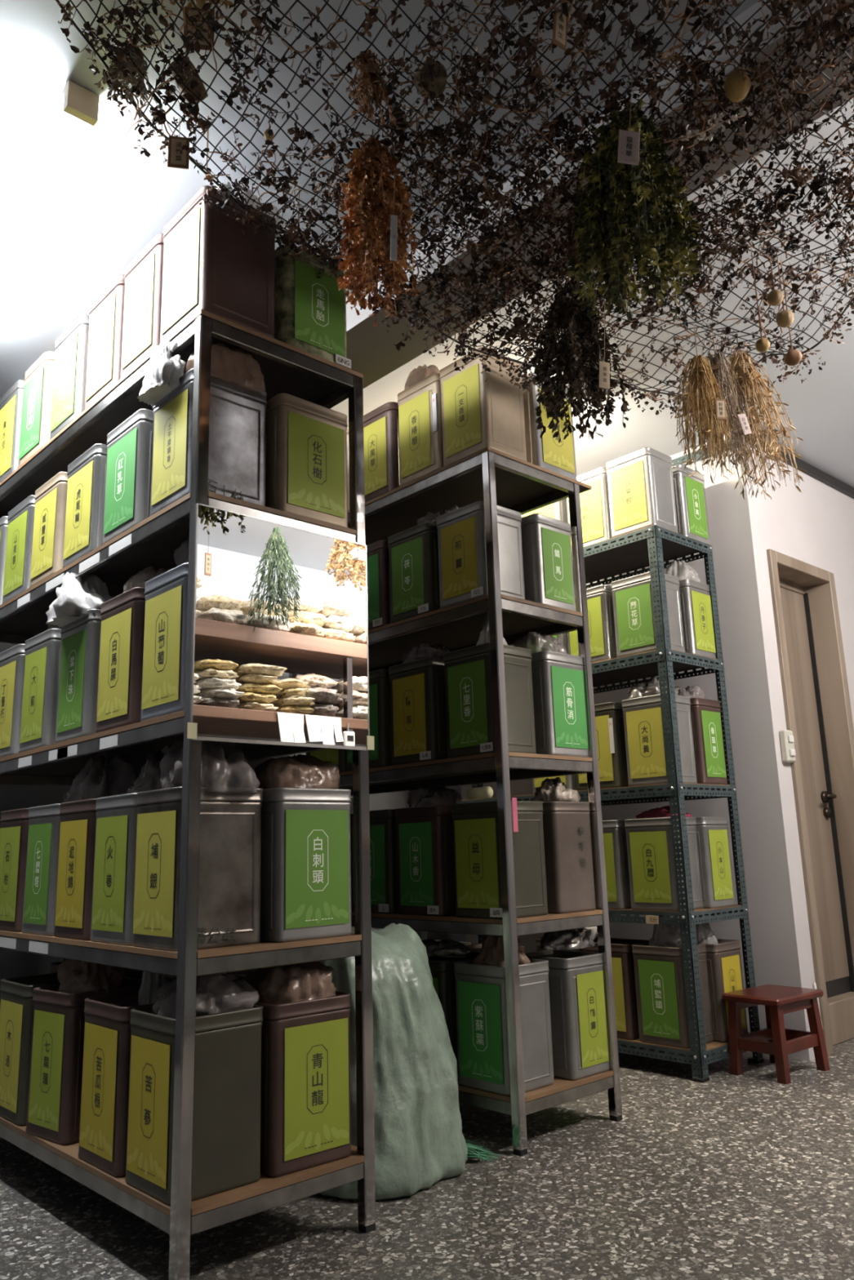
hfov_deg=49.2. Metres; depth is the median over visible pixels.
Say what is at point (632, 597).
tin can
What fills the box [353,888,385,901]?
print
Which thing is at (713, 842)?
tin can
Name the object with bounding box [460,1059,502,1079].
print
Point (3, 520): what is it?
tin can
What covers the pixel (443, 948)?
plastic bag
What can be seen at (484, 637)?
plastic bag
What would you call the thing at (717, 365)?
herb bundle
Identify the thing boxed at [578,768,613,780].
print
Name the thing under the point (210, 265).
tin can
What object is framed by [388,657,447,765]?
tin can
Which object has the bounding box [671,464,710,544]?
tin can
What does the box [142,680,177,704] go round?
print
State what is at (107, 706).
print
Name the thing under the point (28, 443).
print
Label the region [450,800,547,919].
tin can
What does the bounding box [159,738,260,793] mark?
plastic bag
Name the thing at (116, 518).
print
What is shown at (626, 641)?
print
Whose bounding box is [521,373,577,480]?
tin can
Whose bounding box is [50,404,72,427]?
print
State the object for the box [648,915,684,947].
plastic bag
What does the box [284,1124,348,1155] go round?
print
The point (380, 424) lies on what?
tin can
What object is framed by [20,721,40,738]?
print
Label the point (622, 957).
tin can
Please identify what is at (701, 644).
print
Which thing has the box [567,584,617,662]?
tin can
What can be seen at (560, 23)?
name tag
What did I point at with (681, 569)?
plastic bag
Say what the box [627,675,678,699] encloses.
plastic bag
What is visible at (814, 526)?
wall
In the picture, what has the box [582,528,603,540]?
print
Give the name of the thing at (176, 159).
name tag
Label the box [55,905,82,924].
print
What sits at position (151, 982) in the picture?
plastic bag
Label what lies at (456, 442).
print
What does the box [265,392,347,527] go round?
tin can
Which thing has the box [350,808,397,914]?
tin can
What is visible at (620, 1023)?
print
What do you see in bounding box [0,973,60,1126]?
tin can
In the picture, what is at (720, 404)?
name tag
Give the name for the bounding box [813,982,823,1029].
cable
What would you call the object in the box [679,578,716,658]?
tin can
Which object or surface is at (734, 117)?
flower sprig
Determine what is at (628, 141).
name tag
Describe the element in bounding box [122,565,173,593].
plastic bag
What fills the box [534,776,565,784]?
print
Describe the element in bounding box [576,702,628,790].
tin can
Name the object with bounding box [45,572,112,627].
plastic bag
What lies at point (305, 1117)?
tin can
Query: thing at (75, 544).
print
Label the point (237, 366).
plastic bag
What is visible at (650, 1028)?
print
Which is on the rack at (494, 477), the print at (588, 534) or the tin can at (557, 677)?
the tin can at (557, 677)
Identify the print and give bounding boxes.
[0,458,10,473]
[0,731,9,746]
[0,902,14,918]
[0,1084,16,1107]
[3,574,22,592]
[18,434,38,456]
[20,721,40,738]
[23,903,45,921]
[28,1103,57,1125]
[30,555,52,576]
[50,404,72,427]
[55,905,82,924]
[57,710,80,728]
[63,533,88,555]
[80,1125,111,1155]
[85,370,111,396]
[92,907,123,928]
[97,696,127,717]
[103,506,133,531]
[121,334,151,365]
[127,1147,165,1182]
[133,910,172,933]
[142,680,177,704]
[151,474,184,501]
[161,293,196,329]
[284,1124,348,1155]
[286,901,348,924]
[288,488,344,514]
[295,328,344,355]
[315,751,337,761]
[347,749,377,759]
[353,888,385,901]
[364,476,386,489]
[367,609,378,617]
[393,595,423,612]
[394,738,425,753]
[400,455,430,474]
[400,889,432,903]
[443,578,477,596]
[445,432,480,453]
[450,728,487,745]
[457,890,497,906]
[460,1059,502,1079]
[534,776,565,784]
[543,451,574,470]
[545,586,573,600]
[555,732,587,746]
[572,644,604,655]
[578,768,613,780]
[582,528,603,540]
[582,1046,608,1062]
[606,890,616,898]
[614,512,646,528]
[615,1018,625,1028]
[619,634,653,648]
[631,763,665,775]
[634,888,671,901]
[643,1021,679,1035]
[689,524,707,535]
[696,639,715,649]
[706,764,725,774]
[714,885,733,896]
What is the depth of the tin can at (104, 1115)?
2.08 m
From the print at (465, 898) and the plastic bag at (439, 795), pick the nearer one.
the print at (465, 898)
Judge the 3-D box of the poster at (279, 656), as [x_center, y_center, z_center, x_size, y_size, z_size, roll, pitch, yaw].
[-0.328,-0.017,2.195,0.508,0.530,0.008,10,-17,-42]
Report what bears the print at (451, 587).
attached to the tin can at (461, 536)
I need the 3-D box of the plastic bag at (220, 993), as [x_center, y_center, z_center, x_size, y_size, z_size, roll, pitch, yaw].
[-0.497,0.764,2.051,0.215,0.105,0.213,10,-17,-42]
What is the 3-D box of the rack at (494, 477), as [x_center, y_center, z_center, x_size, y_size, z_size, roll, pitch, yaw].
[-0.124,0.572,3.521,0.536,2.075,1.621,10,-17,-42]
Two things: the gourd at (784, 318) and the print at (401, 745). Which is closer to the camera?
the gourd at (784, 318)
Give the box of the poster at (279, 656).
[186,502,374,751]
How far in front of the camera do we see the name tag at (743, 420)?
2.65 m
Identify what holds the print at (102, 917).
attached to the tin can at (116, 825)
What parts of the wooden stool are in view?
leg, leg, seat, leg, leg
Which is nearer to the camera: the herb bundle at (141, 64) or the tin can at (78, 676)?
the herb bundle at (141, 64)
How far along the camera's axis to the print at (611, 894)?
3.64 m
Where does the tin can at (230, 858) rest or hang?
on the rack at (286, 368)
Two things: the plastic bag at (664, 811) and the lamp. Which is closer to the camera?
the lamp
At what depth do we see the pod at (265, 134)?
2.04 m
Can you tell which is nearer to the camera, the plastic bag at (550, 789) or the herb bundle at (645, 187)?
the herb bundle at (645, 187)
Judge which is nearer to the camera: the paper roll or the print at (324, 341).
the print at (324, 341)
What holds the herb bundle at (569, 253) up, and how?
hanging from the net
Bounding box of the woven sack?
[316,923,499,1200]
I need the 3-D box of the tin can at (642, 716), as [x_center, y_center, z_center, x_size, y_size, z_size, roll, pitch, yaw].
[0.913,0.400,3.673,0.187,0.341,0.214,10,-17,-42]
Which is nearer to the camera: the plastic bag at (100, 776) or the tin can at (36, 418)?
the plastic bag at (100, 776)
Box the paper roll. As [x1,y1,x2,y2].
[466,786,493,799]
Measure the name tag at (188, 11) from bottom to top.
0.110 m
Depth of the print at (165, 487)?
2.23 m
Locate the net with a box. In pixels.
[56,0,853,399]
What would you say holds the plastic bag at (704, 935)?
on the tin can at (724, 969)
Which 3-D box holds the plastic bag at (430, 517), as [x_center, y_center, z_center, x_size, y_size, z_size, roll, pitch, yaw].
[0.066,-0.418,3.265,0.165,0.091,0.186,10,-17,-42]
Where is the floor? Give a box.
[0,1038,853,1279]
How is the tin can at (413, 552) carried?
on the rack at (494, 477)
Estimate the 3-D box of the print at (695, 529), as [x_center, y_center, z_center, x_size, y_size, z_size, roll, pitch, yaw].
[1.149,-0.468,3.946,0.137,0.041,0.001,10,-17,-42]
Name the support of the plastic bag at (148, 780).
on the tin can at (116, 825)
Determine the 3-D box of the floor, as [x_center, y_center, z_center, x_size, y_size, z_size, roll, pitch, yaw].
[0.530,1.324,1.981,6.800,0.100,4.900,10,-17,-42]
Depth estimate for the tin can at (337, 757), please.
3.39 m
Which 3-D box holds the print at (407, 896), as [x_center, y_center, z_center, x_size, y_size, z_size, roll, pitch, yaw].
[-0.034,0.819,2.974,0.001,0.044,0.152,10,-17,-42]
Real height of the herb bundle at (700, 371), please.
0.490 m
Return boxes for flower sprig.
[663,85,753,151]
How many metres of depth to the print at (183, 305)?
2.31 m
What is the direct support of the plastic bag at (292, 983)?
on the tin can at (305, 1117)
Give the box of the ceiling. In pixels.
[0,0,853,488]
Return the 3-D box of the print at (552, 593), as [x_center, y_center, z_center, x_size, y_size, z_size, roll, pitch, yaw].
[0.444,-0.156,3.123,0.143,0.042,0.001,10,-17,-42]
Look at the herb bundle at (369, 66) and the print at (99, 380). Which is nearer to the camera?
the herb bundle at (369, 66)
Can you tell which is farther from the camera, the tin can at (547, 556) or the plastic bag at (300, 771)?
the tin can at (547, 556)
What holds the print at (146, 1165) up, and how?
attached to the tin can at (226, 1140)
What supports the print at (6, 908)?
attached to the tin can at (14, 829)
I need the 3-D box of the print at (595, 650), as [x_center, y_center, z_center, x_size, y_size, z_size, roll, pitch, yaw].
[0.664,0.046,3.877,0.001,0.045,0.169,10,-17,-42]
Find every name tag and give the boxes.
[167,118,189,168]
[182,6,214,50]
[390,172,397,261]
[552,0,567,50]
[599,299,609,389]
[617,51,639,165]
[714,373,726,419]
[728,377,751,435]
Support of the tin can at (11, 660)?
on the rack at (286, 368)
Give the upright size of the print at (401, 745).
0.045 m
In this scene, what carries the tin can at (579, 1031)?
on the rack at (494, 477)
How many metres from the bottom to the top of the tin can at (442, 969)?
0.344 m
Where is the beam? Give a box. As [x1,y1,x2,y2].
[346,0,853,388]
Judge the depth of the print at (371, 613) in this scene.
3.32 m
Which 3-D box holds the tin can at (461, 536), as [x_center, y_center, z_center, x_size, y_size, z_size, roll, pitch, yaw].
[0.177,-0.262,3.099,0.206,0.319,0.222,10,-17,-42]
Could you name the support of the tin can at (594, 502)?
on the rack at (651, 546)
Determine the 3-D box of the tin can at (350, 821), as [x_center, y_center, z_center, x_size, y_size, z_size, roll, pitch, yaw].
[-0.279,0.806,3.403,0.205,0.339,0.222,10,-17,-42]
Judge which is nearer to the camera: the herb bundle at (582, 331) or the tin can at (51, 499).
the herb bundle at (582, 331)
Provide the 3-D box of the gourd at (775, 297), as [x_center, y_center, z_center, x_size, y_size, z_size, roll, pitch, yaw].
[0.891,-0.949,2.411,0.040,0.186,0.040,3,-13,-20]
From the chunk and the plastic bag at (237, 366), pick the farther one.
the plastic bag at (237, 366)
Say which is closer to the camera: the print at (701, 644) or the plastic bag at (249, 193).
the plastic bag at (249, 193)
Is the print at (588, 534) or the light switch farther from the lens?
the print at (588, 534)
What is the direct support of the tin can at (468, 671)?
on the rack at (494, 477)
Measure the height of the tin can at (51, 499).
0.319 m
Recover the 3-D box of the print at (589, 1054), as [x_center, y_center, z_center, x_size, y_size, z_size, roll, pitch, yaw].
[0.510,1.257,2.831,0.128,0.039,0.001,10,-17,-42]
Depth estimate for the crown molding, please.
4.51 m
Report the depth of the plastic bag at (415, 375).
3.33 m
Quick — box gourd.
[723,64,750,102]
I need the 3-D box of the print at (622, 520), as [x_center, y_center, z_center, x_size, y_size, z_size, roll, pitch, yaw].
[0.827,-0.493,3.798,0.001,0.045,0.157,10,-17,-42]
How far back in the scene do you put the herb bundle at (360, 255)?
1.98 m
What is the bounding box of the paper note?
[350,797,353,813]
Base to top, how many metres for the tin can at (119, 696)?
0.341 m
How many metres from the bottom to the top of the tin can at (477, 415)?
0.361 m
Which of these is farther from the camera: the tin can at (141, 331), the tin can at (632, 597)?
the tin can at (632, 597)
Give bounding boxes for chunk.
[168,55,208,102]
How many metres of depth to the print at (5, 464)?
3.18 m
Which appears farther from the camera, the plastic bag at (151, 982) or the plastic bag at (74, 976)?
the plastic bag at (74, 976)
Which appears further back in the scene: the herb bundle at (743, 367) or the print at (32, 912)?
the herb bundle at (743, 367)
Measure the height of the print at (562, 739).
0.046 m
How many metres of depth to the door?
4.20 m
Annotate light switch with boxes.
[778,729,795,762]
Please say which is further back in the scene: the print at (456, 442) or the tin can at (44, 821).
the print at (456, 442)
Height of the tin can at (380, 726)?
0.341 m
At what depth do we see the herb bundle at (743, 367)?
2.75 m
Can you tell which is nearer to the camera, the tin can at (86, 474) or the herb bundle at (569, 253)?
the herb bundle at (569, 253)
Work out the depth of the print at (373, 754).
3.23 m
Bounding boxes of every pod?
[263,122,274,140]
[750,245,769,352]
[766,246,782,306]
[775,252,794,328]
[780,258,801,365]
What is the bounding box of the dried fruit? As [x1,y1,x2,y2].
[413,60,447,98]
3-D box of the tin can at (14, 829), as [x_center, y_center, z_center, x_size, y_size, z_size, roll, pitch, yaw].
[-1.131,0.674,2.758,0.215,0.339,0.222,10,-17,-42]
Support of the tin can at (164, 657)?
on the rack at (286, 368)
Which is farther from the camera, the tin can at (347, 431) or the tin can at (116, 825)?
the tin can at (347, 431)
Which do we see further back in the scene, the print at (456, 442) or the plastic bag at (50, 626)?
the print at (456, 442)
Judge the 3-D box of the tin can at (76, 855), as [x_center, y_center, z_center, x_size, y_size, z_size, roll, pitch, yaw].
[-0.820,0.592,2.429,0.215,0.339,0.222,10,-17,-42]
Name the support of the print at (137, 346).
attached to the tin can at (141, 331)
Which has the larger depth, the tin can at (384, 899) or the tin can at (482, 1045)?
the tin can at (384, 899)
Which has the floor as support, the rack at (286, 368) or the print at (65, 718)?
the rack at (286, 368)
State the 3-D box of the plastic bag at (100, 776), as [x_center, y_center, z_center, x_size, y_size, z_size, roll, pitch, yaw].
[-0.869,0.379,2.530,0.179,0.148,0.243,10,-17,-42]
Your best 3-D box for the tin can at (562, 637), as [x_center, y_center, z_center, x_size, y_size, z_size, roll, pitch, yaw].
[0.568,-0.002,4.133,0.187,0.319,0.222,10,-17,-42]
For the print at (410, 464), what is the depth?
3.26 m
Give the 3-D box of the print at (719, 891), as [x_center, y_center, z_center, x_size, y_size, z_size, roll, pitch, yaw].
[1.135,0.963,3.573,0.132,0.040,0.001,10,-17,-42]
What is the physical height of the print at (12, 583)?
0.045 m
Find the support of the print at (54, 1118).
attached to the tin can at (58, 1025)
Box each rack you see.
[0,309,375,1279]
[226,446,622,1155]
[420,524,763,1082]
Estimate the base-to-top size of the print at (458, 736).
0.046 m
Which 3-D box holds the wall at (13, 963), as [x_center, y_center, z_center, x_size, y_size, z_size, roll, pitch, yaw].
[-1.708,0.354,3.468,5.230,2.570,0.100,10,-17,-42]
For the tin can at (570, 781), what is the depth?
3.88 m
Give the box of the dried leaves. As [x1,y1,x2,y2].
[57,0,853,428]
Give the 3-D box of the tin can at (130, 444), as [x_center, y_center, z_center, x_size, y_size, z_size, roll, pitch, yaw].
[-0.724,-0.410,2.513,0.215,0.319,0.222,10,-17,-42]
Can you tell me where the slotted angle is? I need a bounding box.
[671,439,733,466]
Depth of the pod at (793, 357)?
2.43 m
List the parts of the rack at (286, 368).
shelf rail, shelf rail, shelf rail, shelf rail, shelf rail, post, post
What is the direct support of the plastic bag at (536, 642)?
on the tin can at (557, 677)
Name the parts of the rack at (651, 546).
post, post, shelf rail, shelf rail, shelf rail, post, shelf rail, shelf rail, post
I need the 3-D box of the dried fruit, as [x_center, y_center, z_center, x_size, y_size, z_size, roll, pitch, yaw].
[0.009,-1.151,1.903,0.069,0.090,0.070,10,-17,-42]
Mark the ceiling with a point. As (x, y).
(109, 200)
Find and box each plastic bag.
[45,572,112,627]
[46,624,61,630]
[57,958,125,995]
[62,753,136,802]
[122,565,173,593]
[125,743,171,794]
[137,338,185,407]
[137,971,164,1004]
[151,973,258,1018]
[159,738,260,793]
[173,534,189,566]
[184,342,265,395]
[216,182,285,237]
[244,961,336,1004]
[253,753,340,789]
[400,641,449,663]
[404,364,439,390]
[406,785,462,807]
[417,505,460,527]
[421,938,471,957]
[472,935,530,966]
[475,611,507,645]
[513,631,567,653]
[529,777,580,801]
[537,926,596,950]
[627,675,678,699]
[635,805,692,818]
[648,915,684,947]
[665,560,700,582]
[674,684,704,698]
[686,915,718,943]
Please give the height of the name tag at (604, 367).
0.234 m
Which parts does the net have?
cord, cord, cord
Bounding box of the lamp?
[0,80,99,253]
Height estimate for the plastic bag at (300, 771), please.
0.103 m
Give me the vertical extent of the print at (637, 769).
0.046 m
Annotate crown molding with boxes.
[746,434,853,498]
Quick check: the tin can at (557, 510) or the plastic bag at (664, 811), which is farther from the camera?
the tin can at (557, 510)
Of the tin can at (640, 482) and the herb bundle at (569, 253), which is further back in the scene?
the tin can at (640, 482)
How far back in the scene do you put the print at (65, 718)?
2.49 m
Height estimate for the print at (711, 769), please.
0.042 m
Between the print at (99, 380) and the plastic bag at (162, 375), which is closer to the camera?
the plastic bag at (162, 375)
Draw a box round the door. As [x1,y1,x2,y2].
[766,548,853,1056]
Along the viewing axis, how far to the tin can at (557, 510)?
4.12 m
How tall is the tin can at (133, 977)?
0.344 m
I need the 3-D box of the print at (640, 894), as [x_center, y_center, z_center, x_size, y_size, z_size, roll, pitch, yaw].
[0.845,0.956,3.503,0.001,0.046,0.161,10,-17,-42]
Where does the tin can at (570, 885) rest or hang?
on the rack at (494, 477)
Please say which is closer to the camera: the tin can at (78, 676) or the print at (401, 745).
the tin can at (78, 676)
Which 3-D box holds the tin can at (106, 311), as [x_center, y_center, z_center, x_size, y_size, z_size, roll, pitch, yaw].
[-0.855,-0.832,2.738,0.215,0.346,0.222,10,-17,-42]
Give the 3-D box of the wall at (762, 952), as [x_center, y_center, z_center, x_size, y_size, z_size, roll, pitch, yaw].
[0.796,0.514,4.520,0.100,2.570,1.718,10,-17,-42]
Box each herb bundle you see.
[93,47,157,118]
[168,0,233,19]
[336,128,421,327]
[346,49,396,126]
[531,236,631,443]
[559,199,609,285]
[566,97,700,323]
[672,324,735,482]
[692,331,757,484]
[724,337,807,499]
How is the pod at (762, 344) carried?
hanging from the net
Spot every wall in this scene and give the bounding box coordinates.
[0,642,466,1000]
[460,442,777,1055]
[721,433,853,1061]
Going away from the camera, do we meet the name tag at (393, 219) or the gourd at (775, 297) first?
the name tag at (393, 219)
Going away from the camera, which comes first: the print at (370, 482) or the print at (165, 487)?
the print at (165, 487)
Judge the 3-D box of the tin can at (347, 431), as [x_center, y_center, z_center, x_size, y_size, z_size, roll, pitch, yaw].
[-0.294,-0.626,3.692,0.205,0.346,0.222,10,-17,-42]
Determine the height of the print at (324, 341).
0.042 m
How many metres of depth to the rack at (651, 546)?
3.65 m
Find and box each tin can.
[0,379,25,482]
[0,515,8,604]
[0,644,25,757]
[0,808,28,932]
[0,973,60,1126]
[2,495,35,603]
[18,351,55,466]
[18,628,61,752]
[22,803,60,936]
[25,980,141,1145]
[29,471,67,587]
[49,314,89,439]
[53,798,96,940]
[54,608,101,743]
[62,443,107,567]
[78,991,154,1177]
[84,274,124,409]
[90,792,137,946]
[95,586,145,733]
[102,408,153,543]
[120,233,164,378]
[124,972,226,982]
[124,1004,262,1205]
[132,786,262,951]
[140,562,188,721]
[149,368,267,516]
[160,185,275,342]
[254,991,351,1177]
[260,787,351,942]
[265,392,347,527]
[274,244,351,368]
[309,748,346,772]
[346,426,349,510]
[346,669,391,771]
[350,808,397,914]
[350,821,351,911]
[363,401,399,502]
[366,540,390,630]
[387,521,439,623]
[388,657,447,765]
[394,805,455,916]
[397,373,443,486]
[427,953,478,1079]
[435,500,524,608]
[435,939,471,945]
[439,346,526,466]
[443,642,536,758]
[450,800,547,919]
[453,958,554,1096]
[466,943,524,954]
[520,513,575,611]
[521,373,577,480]
[522,498,567,522]
[524,949,609,1080]
[531,650,589,757]
[532,774,577,794]
[535,937,597,951]
[542,801,595,913]
[552,632,568,653]
[565,466,611,551]
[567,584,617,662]
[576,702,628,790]
[581,937,648,1039]
[602,819,631,909]
[605,447,678,537]
[610,570,684,657]
[621,693,697,786]
[624,817,702,911]
[631,942,713,1048]
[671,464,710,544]
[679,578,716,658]
[687,938,747,1042]
[689,697,727,784]
[695,816,734,908]
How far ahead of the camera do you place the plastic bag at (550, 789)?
3.01 m
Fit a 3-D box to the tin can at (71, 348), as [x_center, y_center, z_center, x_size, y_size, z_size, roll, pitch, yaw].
[-1.031,-0.785,2.925,0.215,0.346,0.222,10,-17,-42]
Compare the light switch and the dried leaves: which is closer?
the dried leaves
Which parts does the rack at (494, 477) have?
shelf rail, shelf rail, shelf rail, shelf rail, post, shelf rail, post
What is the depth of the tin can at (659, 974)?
3.43 m
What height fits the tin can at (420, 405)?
0.361 m
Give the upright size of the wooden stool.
0.275 m
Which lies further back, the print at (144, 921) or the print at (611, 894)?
the print at (611, 894)
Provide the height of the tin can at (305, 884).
0.339 m
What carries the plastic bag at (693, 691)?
on the tin can at (706, 723)
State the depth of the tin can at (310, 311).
2.46 m
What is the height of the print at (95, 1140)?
0.048 m
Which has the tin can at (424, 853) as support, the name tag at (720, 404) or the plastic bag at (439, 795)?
the plastic bag at (439, 795)
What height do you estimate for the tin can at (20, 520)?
0.319 m
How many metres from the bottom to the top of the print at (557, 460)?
0.048 m
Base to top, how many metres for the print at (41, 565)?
0.045 m
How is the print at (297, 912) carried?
attached to the tin can at (305, 884)
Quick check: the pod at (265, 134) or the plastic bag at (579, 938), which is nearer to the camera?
the pod at (265, 134)
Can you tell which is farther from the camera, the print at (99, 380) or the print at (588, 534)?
the print at (588, 534)
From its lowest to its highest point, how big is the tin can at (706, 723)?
0.341 m
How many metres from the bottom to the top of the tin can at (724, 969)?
0.344 m
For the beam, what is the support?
attached to the wall at (13, 963)
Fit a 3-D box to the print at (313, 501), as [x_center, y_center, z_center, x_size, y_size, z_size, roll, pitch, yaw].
[-0.276,-0.352,2.351,0.172,0.046,0.001,10,-17,-42]
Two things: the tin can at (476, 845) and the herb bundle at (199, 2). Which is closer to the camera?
the herb bundle at (199, 2)
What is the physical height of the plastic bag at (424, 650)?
0.090 m
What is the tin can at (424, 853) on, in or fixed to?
on the rack at (494, 477)
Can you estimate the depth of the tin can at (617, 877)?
3.65 m
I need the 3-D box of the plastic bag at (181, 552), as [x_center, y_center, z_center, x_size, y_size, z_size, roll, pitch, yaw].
[-0.525,-0.198,2.258,0.170,0.133,0.170,10,-17,-42]
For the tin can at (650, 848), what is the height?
0.339 m
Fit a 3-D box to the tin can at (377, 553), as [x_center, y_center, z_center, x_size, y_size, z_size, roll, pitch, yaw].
[-0.155,-0.173,3.451,0.206,0.319,0.222,10,-17,-42]
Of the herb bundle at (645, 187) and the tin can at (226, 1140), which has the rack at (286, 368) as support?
the tin can at (226, 1140)
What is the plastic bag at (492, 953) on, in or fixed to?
on the tin can at (482, 1045)
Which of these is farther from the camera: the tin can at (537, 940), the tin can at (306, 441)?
the tin can at (537, 940)
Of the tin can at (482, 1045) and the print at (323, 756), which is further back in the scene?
the print at (323, 756)
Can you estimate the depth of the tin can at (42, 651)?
2.67 m
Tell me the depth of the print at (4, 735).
2.84 m
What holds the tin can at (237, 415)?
on the rack at (286, 368)
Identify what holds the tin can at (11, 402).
on the rack at (286, 368)
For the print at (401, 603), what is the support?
attached to the tin can at (413, 552)
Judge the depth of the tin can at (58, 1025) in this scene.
2.30 m
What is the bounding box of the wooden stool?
[721,984,829,1084]
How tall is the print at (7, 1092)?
0.046 m
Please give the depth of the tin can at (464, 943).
3.39 m
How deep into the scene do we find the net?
2.06 m

